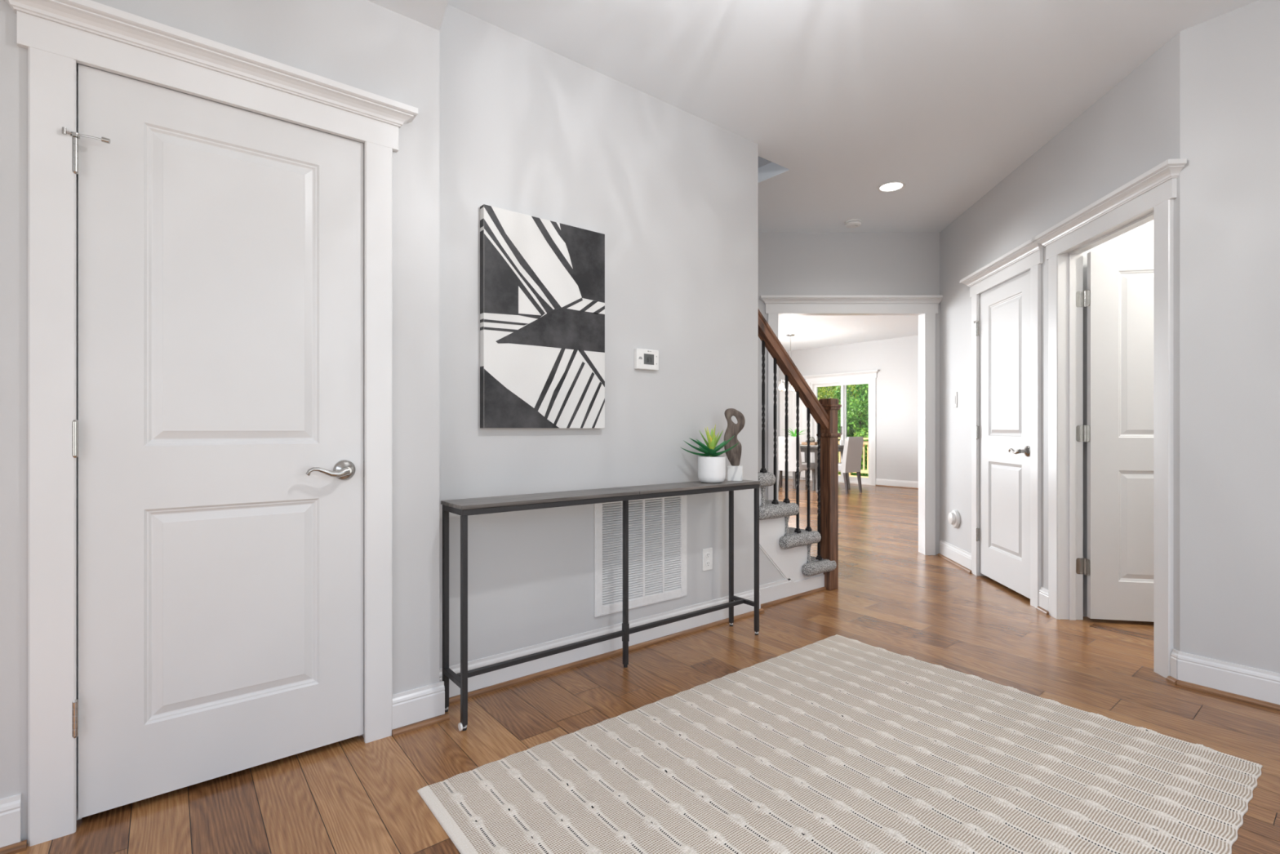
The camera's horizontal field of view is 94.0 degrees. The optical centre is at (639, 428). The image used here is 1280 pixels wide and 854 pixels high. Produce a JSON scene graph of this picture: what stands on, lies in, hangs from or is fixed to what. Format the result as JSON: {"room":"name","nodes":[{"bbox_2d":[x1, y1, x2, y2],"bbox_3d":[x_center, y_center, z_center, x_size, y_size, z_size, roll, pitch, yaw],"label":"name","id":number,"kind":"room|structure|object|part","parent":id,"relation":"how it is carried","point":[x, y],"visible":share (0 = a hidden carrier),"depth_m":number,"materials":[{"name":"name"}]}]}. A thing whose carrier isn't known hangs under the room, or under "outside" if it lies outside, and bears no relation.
{"room":"entrance hall","nodes":[
{"label":"entrance hall","id":0,"kind":"room"},
{"bbox_2d":[0,0,439,844],"bbox_3d":[-1.790,-0.299,1.439,2.590,2.730,0.120,0,0,-38],"label":"wall","id":1,"kind":"structure","parent":0,"point":[365,45],"depth_m":1.99,"materials":[{"name":"paint"}]},
{"bbox_2d":[4,0,417,846],"bbox_3d":[-1.237,-0.025,1.833,1.034,2.183,0.191,0,0,-38],"label":"door","id":2,"kind":"structure","parent":1,"relation":"in","point":[210,222],"depth_m":1.75,"materials":[{"name":"paint"}]},
{"bbox_3d":[-1.234,0.034,1.830,0.712,2.017,0.035,0,0,-38],"label":"panel","id":3,"kind":"part","parent":2,"relation":"part of","materials":[{"name":"paint"}]},
{"bbox_3d":[-1.003,0.140,1.921,0.127,0.036,0.029,0,0,-44],"label":"lever","id":4,"kind":"part","parent":2,"relation":"part of","materials":[{"name":"silver metal"}]},
{"bbox_2d":[0,680,449,853],"bbox_3d":[-1.724,0.999,1.394,2.597,0.134,0.031,0,0,-38],"label":"baseboard","id":5,"kind":"structure","parent":1,"relation":"attached to","point":[418,708],"depth_m":2.10,"materials":[{"name":"paint"}]},
{"bbox_2d":[367,0,448,30],"bbox_3d":[-1.422,-1.565,0.977,2.590,0.198,1.060,0,0,-38],"label":"ceiling","id":6,"kind":"structure","parent":0,"point":[430,13],"depth_m":2.09,"materials":[{"name":"paint"}]},
{"bbox_2d":[439,4,758,668],"bbox_3d":[-0.167,-0.299,2.870,2.111,2.730,0.100,0,0,-38],"label":"wall","id":7,"kind":"structure","parent":0,"point":[526,127],"depth_m":2.73,"materials":[{"name":"paint"}]},
{"bbox_2d":[480,204,604,428],"bbox_3d":[-0.406,-0.452,2.593,0.595,0.900,0.036,0,0,-38],"label":"canvas","id":8,"kind":"object","parent":7,"relation":"attached to","point":[542,281],"visible":1,"depth_m":2.55,"materials":[{"name":"white fabric"}]},
{"bbox_2d":[439,589,764,703],"bbox_3d":[-0.042,0.999,2.886,1.928,0.134,0.031,0,0,-38],"label":"baseboard","id":9,"kind":"structure","parent":7,"relation":"attached to","point":[477,685],"depth_m":2.73,"materials":[{"name":"paint"}]},
{"bbox_2d":[594,494,687,617],"bbox_3d":[0.017,0.591,2.944,0.580,0.562,0.012,0,0,-38],"label":"air vent","id":10,"kind":"object","parent":7,"relation":"in","point":[658,526],"visible":0.88,"depth_m":2.94,"materials":[{"name":"metal"}]},
{"bbox_2d":[634,347,658,370],"bbox_3d":[0.033,-0.342,2.949,0.140,0.100,0.025,0,0,-38],"label":"thermostat","id":11,"kind":"object","parent":7,"relation":"attached to","point":[644,359],"visible":1,"depth_m":2.93,"materials":[{"name":"white plastic"}]},
{"bbox_2d":[702,547,712,571],"bbox_3d":[0.365,0.705,3.224,0.074,0.118,0.008,0,0,-38],"label":"wall outlet","id":12,"kind":"object","parent":7,"relation":"attached to","point":[707,553],"visible":1,"depth_m":3.22,"materials":[{"name":"white plastic"}]},
{"bbox_2d":[705,551,710,558],"bbox_3d":[0.367,0.682,3.222,0.033,0.033,0.003,0,0,-38],"label":"receptacle","id":13,"kind":"object","parent":12,"relation":"attached to","point":[707,553],"depth_m":3.22,"materials":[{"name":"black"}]},
{"bbox_2d":[706,560,710,566],"bbox_3d":[0.367,0.728,3.222,0.033,0.033,0.003,0,0,-38],"label":"receptacle","id":14,"kind":"object","parent":12,"relation":"attached to","point":[708,562],"depth_m":3.22,"materials":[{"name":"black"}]},
{"bbox_2d":[15,478,1279,853],"bbox_3d":[1.268,1.126,5.353,12.550,0.120,10.100,0,0,-38],"label":"floor","id":15,"kind":"structure","parent":0,"point":[352,795],"depth_m":2.33,"materials":[{"name":"brown wood"}]},
{"bbox_2d":[440,479,759,731],"bbox_3d":[-0.066,0.668,2.672,1.600,0.795,0.205,0,0,-38],"label":"console table","id":16,"kind":"object","parent":15,"relation":"on","point":[464,508],"visible":0.96,"depth_m":2.43,"materials":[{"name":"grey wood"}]},
{"bbox_3d":[-0.734,0.677,2.254,0.021,0.741,0.020,0,0,-38],"label":"leg","id":17,"kind":"part","parent":16,"relation":"part of","materials":[{"name":"black metal"}]},
{"bbox_3d":[-0.624,0.677,2.115,0.021,0.741,0.020,0,0,-38],"label":"leg","id":18,"kind":"part","parent":16,"relation":"part of","materials":[{"name":"black metal"}]},
{"bbox_3d":[-0.064,0.296,2.673,1.589,0.022,0.198,0,0,-38],"label":"apron frame","id":19,"kind":"part","parent":16,"relation":"part of","materials":[{"name":"black metal"}]},
{"bbox_3d":[-0.064,0.680,2.672,0.024,0.747,0.026,0,0,-38],"label":"leg","id":20,"kind":"part","parent":16,"relation":"part of","materials":[{"name":"black metal"}]},
{"bbox_2d":[680,424,738,483],"bbox_3d":[0.360,0.123,3.031,0.288,0.294,0.189,0,0,14],"label":"potted succulent","id":21,"kind":"object","parent":16,"relation":"on","point":[711,465],"visible":1,"depth_m":2.98,"materials":[{"name":"white ceramic"}]},
{"bbox_3d":[0.494,0.677,3.231,0.021,0.741,0.020,0,0,-38],"label":"leg","id":22,"kind":"part","parent":16,"relation":"part of","materials":[{"name":"black metal"}]},
{"bbox_2d":[724,408,745,480],"bbox_3d":[0.495,0.082,3.129,0.109,0.378,0.066,0,0,12],"label":"abstract sculpture","id":23,"kind":"object","parent":16,"relation":"on","point":[735,471],"visible":0.98,"depth_m":3.11,"materials":[{"name":"brown wood"}]},
{"bbox_3d":[0.604,0.677,3.092,0.021,0.741,0.020,0,0,-38],"label":"leg","id":24,"kind":"part","parent":16,"relation":"part of","materials":[{"name":"black metal"}]},
{"bbox_2d":[779,470,793,486],"bbox_3d":[2.612,0.599,11.367,0.460,0.935,0.540,0,0,-38],"label":"dining chair","id":25,"kind":"object","parent":15,"relation":"on","point":[780,484],"visible":0.02,"depth_m":11.04,"materials":[{"name":"grey fabric"}]},
{"bbox_3d":[2.605,0.881,11.054,0.048,0.370,0.049,0,0,-38],"label":"leg","id":26,"kind":"part","parent":25,"relation":"part of","materials":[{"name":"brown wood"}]},
{"bbox_2d":[778,436,815,490],"bbox_3d":[2.699,0.599,10.350,0.540,0.935,0.460,0,0,-38],"label":"dining chair","id":27,"kind":"object","parent":15,"relation":"on","point":[792,461],"visible":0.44,"depth_m":10.21,"materials":[{"name":"grey fabric"}]},
{"bbox_3d":[2.419,0.881,10.383,0.084,0.370,0.048,0,0,-38],"label":"leg","id":28,"kind":"part","parent":27,"relation":"part of","materials":[{"name":"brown wood"}]},
{"bbox_3d":[2.547,0.426,10.229,0.153,0.590,0.460,0,0,-38],"label":"backrest","id":29,"kind":"part","parent":27,"relation":"part of","materials":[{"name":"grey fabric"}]},
{"bbox_3d":[2.762,0.881,10.656,0.049,0.370,0.048,0,0,-38],"label":"leg","id":30,"kind":"part","parent":27,"relation":"part of","materials":[{"name":"grey wood"}]},
{"bbox_3d":[2.746,0.646,10.387,0.420,0.120,0.460,0,0,-38],"label":"seat","id":31,"kind":"part","parent":27,"relation":"part of","materials":[{"name":"grey fabric"}]},
{"bbox_3d":[3.011,0.881,10.343,0.049,0.370,0.048,0,0,-38],"label":"leg","id":32,"kind":"part","parent":27,"relation":"part of","materials":[{"name":"grey wood"}]},
{"bbox_2d":[758,309,841,608],"bbox_3d":[0.354,-0.166,3.897,1.658,2.463,1.102,0,0,-38],"label":"staircase","id":33,"kind":"structure","parent":15,"relation":"on","point":[788,571],"depth_m":3.79,"materials":[{"name":"paint"}]},
{"bbox_3d":[0.541,0.507,3.432,0.920,0.862,0.003,0,0,-38],"label":"triangle panel","id":34,"kind":"part","parent":33,"relation":"part of","materials":[{"name":"paint"}]},
{"bbox_3d":[0.497,0.551,3.391,1.200,0.833,0.013,0,0,-38],"label":"panel molding","id":35,"kind":"part","parent":33,"relation":"part of","materials":[{"name":"paint"}]},
{"bbox_3d":[0.943,1.057,3.734,0.725,0.018,0.016,0,0,-38],"label":"shoe molding","id":36,"kind":"part","parent":33,"relation":"part of","materials":[{"name":"brown wood"}]},
{"bbox_3d":[0.652,-0.692,3.509,1.490,1.410,0.060,0,0,-38],"label":"handrail","id":37,"kind":"part","parent":33,"relation":"part of","materials":[{"name":"brown wood"}]},
{"bbox_2d":[800,444,850,492],"bbox_3d":[3.094,0.678,10.728,1.000,0.775,1.040,0,0,-38],"label":"dining table","id":38,"kind":"object","parent":15,"relation":"on","point":[813,448],"visible":0.22,"depth_m":10.33,"materials":[{"name":"grey wood"}]},
{"bbox_2d":[784,428,805,437],"bbox_3d":[2.875,0.100,11.102,0.469,0.381,0.371,0,0,13],"label":"potted plant","id":39,"kind":"object","parent":38,"relation":"on","point":[792,432],"visible":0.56,"depth_m":11.03,"materials":[{"name":"green plant"}]},
{"bbox_3d":[3.166,0.699,11.299,0.140,0.735,0.120,0,0,-38],"label":"leg","id":40,"kind":"part","parent":38,"relation":"part of","materials":[{"name":"grey wood"}]},
{"bbox_2d":[801,440,817,444],"bbox_3d":[3.179,0.251,10.911,0.260,0.080,0.440,0,0,43],"label":"serving tray","id":41,"kind":"object","parent":38,"relation":"on","point":[802,442],"visible":0.5,"depth_m":10.77,"materials":[{"name":"brown wood"}]},
{"bbox_2d":[809,436,815,442],"bbox_3d":[3.123,0.207,10.853,0.120,0.125,0.120,0,0,-38],"label":"stone vase","id":42,"kind":"object","parent":41,"relation":"on","point":[811,438],"visible":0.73,"depth_m":10.81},
{"bbox_3d":[3.022,0.699,10.157,0.140,0.735,0.120,0,0,-38],"label":"leg","id":43,"kind":"part","parent":38,"relation":"part of","materials":[{"name":"grey wood"}]},
{"bbox_3d":[3.667,0.699,10.670,0.140,0.735,0.120,0,0,-38],"label":"leg","id":44,"kind":"part","parent":38,"relation":"part of","materials":[{"name":"grey wood"}]},
{"bbox_2d":[417,634,1262,853],"bbox_3d":[0.657,1.058,1.821,2.136,0.015,1.535,0,0,-38],"label":"woven rug","id":45,"kind":"object","parent":15,"relation":"on","point":[837,744],"visible":1,"depth_m":1.81,"materials":[{"name":"fabric"}]},
{"bbox_2d":[838,436,863,493],"bbox_3d":[3.416,0.599,10.090,0.460,0.935,0.540,0,0,-38],"label":"dining chair","id":46,"kind":"object","parent":15,"relation":"on","point":[853,446],"visible":0.78,"depth_m":9.86,"materials":[{"name":"grey fabric"}]},
{"bbox_3d":[3.379,0.646,10.137,0.460,0.120,0.420,0,0,-38],"label":"seat","id":47,"kind":"part","parent":46,"relation":"part of","materials":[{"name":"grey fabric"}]},
{"bbox_3d":[3.383,0.881,9.811,0.048,0.370,0.084,0,0,-38],"label":"leg","id":48,"kind":"part","parent":46,"relation":"part of","materials":[{"name":"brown wood"}]},
{"bbox_3d":[3.537,0.426,9.939,0.460,0.590,0.153,0,0,-38],"label":"backrest","id":49,"kind":"part","parent":46,"relation":"part of","materials":[{"name":"grey fabric"}]},
{"bbox_3d":[3.696,0.881,10.060,0.048,0.370,0.084,0,0,-38],"label":"leg","id":50,"kind":"part","parent":46,"relation":"part of","materials":[{"name":"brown wood"}]},
{"bbox_2d":[697,455,725,483],"bbox_3d":[0.362,0.204,3.019,0.139,0.131,0.139,0,0,-38],"label":"pot","id":51,"kind":"object","parent":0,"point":[711,468],"depth_m":2.96,"materials":[{"name":"white ceramic"}]},
{"bbox_2d":[758,155,772,168],"bbox_3d":[0.691,-2.999,4.255,0.100,2.470,1.000,0,0,-38],"label":"wall","id":52,"kind":"structure","parent":0,"point":[762,162],"depth_m":4.01,"materials":[{"name":"paint"}]},
{"bbox_2d":[778,335,918,481],"bbox_3d":[5.097,-0.299,10.507,0.120,2.730,7.100,0,0,-38],"label":"wall","id":53,"kind":"structure","parent":0,"point":[896,359],"depth_m":11.01,"materials":[{"name":"paint"}]},
{"bbox_2d":[778,379,806,477],"bbox_3d":[3.240,-0.004,12.688,0.069,2.040,0.694,0,0,-38],"label":"vertical blinds","id":54,"kind":"object","parent":53,"relation":"attached to","point":[792,407],"visible":0.47,"depth_m":12.70,"materials":[{"name":"white plastic"}]},
{"bbox_2d":[783,475,803,479],"bbox_3d":[3.311,0.051,12.753,0.120,2.030,0.520,0,0,-38],"label":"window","id":55,"kind":"structure","parent":53,"relation":"in","point":[788,477],"depth_m":12.77,"materials":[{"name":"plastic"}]},
{"bbox_2d":[803,369,879,485],"bbox_3d":[3.991,-0.018,11.857,0.211,2.168,1.678,0,0,-38],"label":"door","id":56,"kind":"structure","parent":53,"relation":"in","point":[844,379],"depth_m":11.66,"materials":[{"name":"paint"}]},
{"bbox_3d":[3.859,0.059,12.116,0.035,1.955,0.730,0,0,-38],"label":"fixed panel","id":57,"kind":"part","parent":56,"relation":"part of","materials":[{"name":"clear glass"}]},
{"bbox_3d":[4.203,0.059,11.611,0.035,1.955,0.650,0,0,-38],"label":"sliding panel","id":58,"kind":"part","parent":56,"relation":"part of","materials":[{"name":"clear glass"}]},
{"bbox_2d":[875,478,918,488],"bbox_3d":[5.627,0.999,9.720,0.031,0.134,3.832,0,0,-38],"label":"baseboard","id":59,"kind":"structure","parent":53,"relation":"attached to","point":[879,482],"depth_m":10.89,"materials":[{"name":"paint"}]},
{"bbox_3d":[5.621,1.057,9.715,0.016,0.018,3.832,0,0,-38],"label":"shoe molding","id":60,"kind":"part","parent":59,"relation":"part of","materials":[{"name":"white wood"}]},
{"bbox_2d":[758,232,939,554],"bbox_3d":[1.770,-0.299,5.120,1.780,2.730,0.120,0,0,0],"label":"wall","id":61,"kind":"structure","parent":0,"point":[790,264],"depth_m":5.06,"materials":[{"name":"paint"}]},
{"bbox_2d":[759,295,942,555],"bbox_3d":[1.790,-0.025,5.085,1.558,2.183,0.191,0,0,0],"label":"door frame","id":62,"kind":"structure","parent":61,"relation":"attached to","point":[926,307],"depth_m":5.04,"materials":[{"name":"paint"}]},
{"bbox_2d":[447,0,1259,351],"bbox_3d":[1.249,-2.999,5.338,12.600,2.670,10.200,0,0,-38],"label":"ceiling","id":63,"kind":"structure","parent":0,"point":[944,100],"depth_m":2.80,"materials":[{"name":"paint"}]},
{"bbox_2d":[778,333,795,391],"bbox_3d":[2.651,-1.169,10.563,0.463,0.990,0.449,0,0,-38],"label":"chandelier","id":64,"kind":"object","parent":63,"relation":"hanging from","point":[782,386],"visible":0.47,"depth_m":10.52,"materials":[{"name":"silver metal"}]},
{"bbox_2d":[844,218,862,227],"bbox_3d":[1.714,-1.646,4.800,0.132,0.037,0.132,0,0,-38],"label":"smoke detector","id":65,"kind":"object","parent":63,"relation":"attached to","point":[855,223],"visible":1,"depth_m":4.76,"materials":[{"name":"white plastic"}]},
{"bbox_2d":[876,181,905,192],"bbox_3d":[1.724,-1.662,4.096,0.180,0.008,0.180,0,0,-38],"label":"recessed light","id":66,"kind":"object","parent":63,"relation":"in","point":[891,186],"visible":1,"depth_m":4.09,"materials":[{"name":"white plastic"}]},
{"bbox_2d":[939,31,1180,651],"bbox_3d":[2.461,-0.299,3.774,0.120,2.730,2.575,0,0,6],"label":"wall","id":67,"kind":"structure","parent":0,"point":[1134,127],"depth_m":3.46,"materials":[{"name":"paint"}]},
{"bbox_2d":[947,510,959,528],"bbox_3d":[2.478,0.712,4.723,0.050,0.140,0.140,0,0,6],"label":"round wall device","id":68,"kind":"object","parent":67,"relation":"attached to","point":[953,517],"visible":1,"depth_m":4.68,"materials":[{"name":"white plastic"}]},
{"bbox_2d":[952,391,957,407],"bbox_3d":[2.500,-0.230,4.740,0.010,0.122,0.072,0,0,6],"label":"light switch","id":69,"kind":"object","parent":67,"relation":"attached to","point":[955,393],"visible":1,"depth_m":4.73,"materials":[{"name":"white plastic"}]},
{"bbox_2d":[959,236,1044,607],"bbox_3d":[2.446,-0.025,3.972,0.191,2.183,1.033,0,0,6],"label":"door","id":70,"kind":"structure","parent":67,"relation":"in","point":[1006,292],"depth_m":3.92,"materials":[{"name":"paint"}]},
{"bbox_3d":[2.442,0.034,3.972,0.035,2.017,0.711,0,0,6],"label":"panel","id":71,"kind":"part","parent":70,"relation":"part of","materials":[{"name":"paint"}]},
{"bbox_3d":[2.344,0.140,3.745,0.029,0.036,0.127,0,0,1],"label":"lever","id":72,"kind":"part","parent":70,"relation":"part of","materials":[{"name":"silver metal"}]},
{"bbox_2d":[937,539,1179,684],"bbox_3d":[2.383,0.999,3.757,0.032,0.134,2.554,0,0,6],"label":"baseboard","id":73,"kind":"structure","parent":67,"relation":"attached to","point":[957,556],"depth_m":4.46,"materials":[{"name":"paint"}]},
{"bbox_2d":[1031,158,1186,678],"bbox_3d":[2.701,-0.025,2.940,0.921,2.183,1.039,0,0,6],"label":"door","id":74,"kind":"structure","parent":67,"relation":"in","point":[1128,298],"depth_m":3.26,"materials":[{"name":"paint"}]},
{"bbox_3d":[2.836,0.035,3.238,0.717,2.019,0.035,0,0,10],"label":"panel","id":75,"kind":"part","parent":74,"relation":"part of","materials":[{"name":"paint"}]},
{"bbox_2d":[1083,219,1154,616],"bbox_3d":[3.234,-0.299,2.420,1.710,2.730,4.300,0,0,6],"label":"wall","id":76,"kind":"structure","parent":0,"point":[1142,237],"depth_m":3.39,"materials":[{"name":"paint"}]},
{"bbox_2d":[1180,0,1279,673],"bbox_3d":[3.149,-0.299,1.481,0.120,2.730,2.700,0,0,-38],"label":"wall","id":77,"kind":"structure","parent":0,"point":[1230,61],"depth_m":2.38,"materials":[{"name":"paint"}]},
{"bbox_2d":[1177,651,1279,711],"bbox_3d":[2.890,0.999,1.685,0.031,0.134,2.067,0,0,-38],"label":"baseboard","id":78,"kind":"structure","parent":77,"relation":"attached to","point":[1251,685],"depth_m":2.37,"materials":[{"name":"paint"}]},
{"bbox_3d":[2.884,1.057,1.681,0.016,0.018,2.067,0,0,-38],"label":"shoe molding","id":79,"kind":"part","parent":78,"relation":"part of","materials":[{"name":"brown wood"}]},
{"label":"outside","id":80,"kind":"structure","parent":0,"visible":0},
{"bbox_3d":[21.166,2.316,29.614,50.000,0.100,80.000,0,0,-39],"label":"lawn","id":81,"kind":"structure","parent":80,"visible":0},
{"bbox_2d":[817,384,867,474],"bbox_3d":[7.171,-0.329,20.730,3.326,5.201,3.444,0,0,1],"label":"leafy tree","id":82,"kind":"object","parent":81,"relation":"on","point":[822,391],"visible":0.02,"depth_m":20.24,"materials":[{"name":"green plant"}]},
{"bbox_2d":[832,383,868,475],"bbox_3d":[6.243,0.358,16.891,1.934,3.832,2.188,0,0,-38],"label":"leafy tree","id":83,"kind":"object","parent":81,"relation":"on","point":[856,423],"visible":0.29,"depth_m":16.60,"materials":[{"name":"green plant"}]},
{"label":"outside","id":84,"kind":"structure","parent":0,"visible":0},
{"bbox_2d":[838,474,868,477],"bbox_3d":[4.617,1.211,13.895,3.206,0.030,7.000,0,0,-38],"label":"deck","id":85,"kind":"object","parent":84,"point":[838,474],"visible":0.02,"depth_m":15.02,"materials":[{"name":"yellow wood"}]},
{"bbox_2d":[838,437,868,475],"bbox_3d":[5.804,0.711,14.839,0.140,0.970,7.000,0,0,-38],"label":"deck railing","id":86,"kind":"object","parent":85,"relation":"on","point":[865,442],"visible":0.06,"depth_m":15.04,"materials":[{"name":"yellow wood"}]}
]}

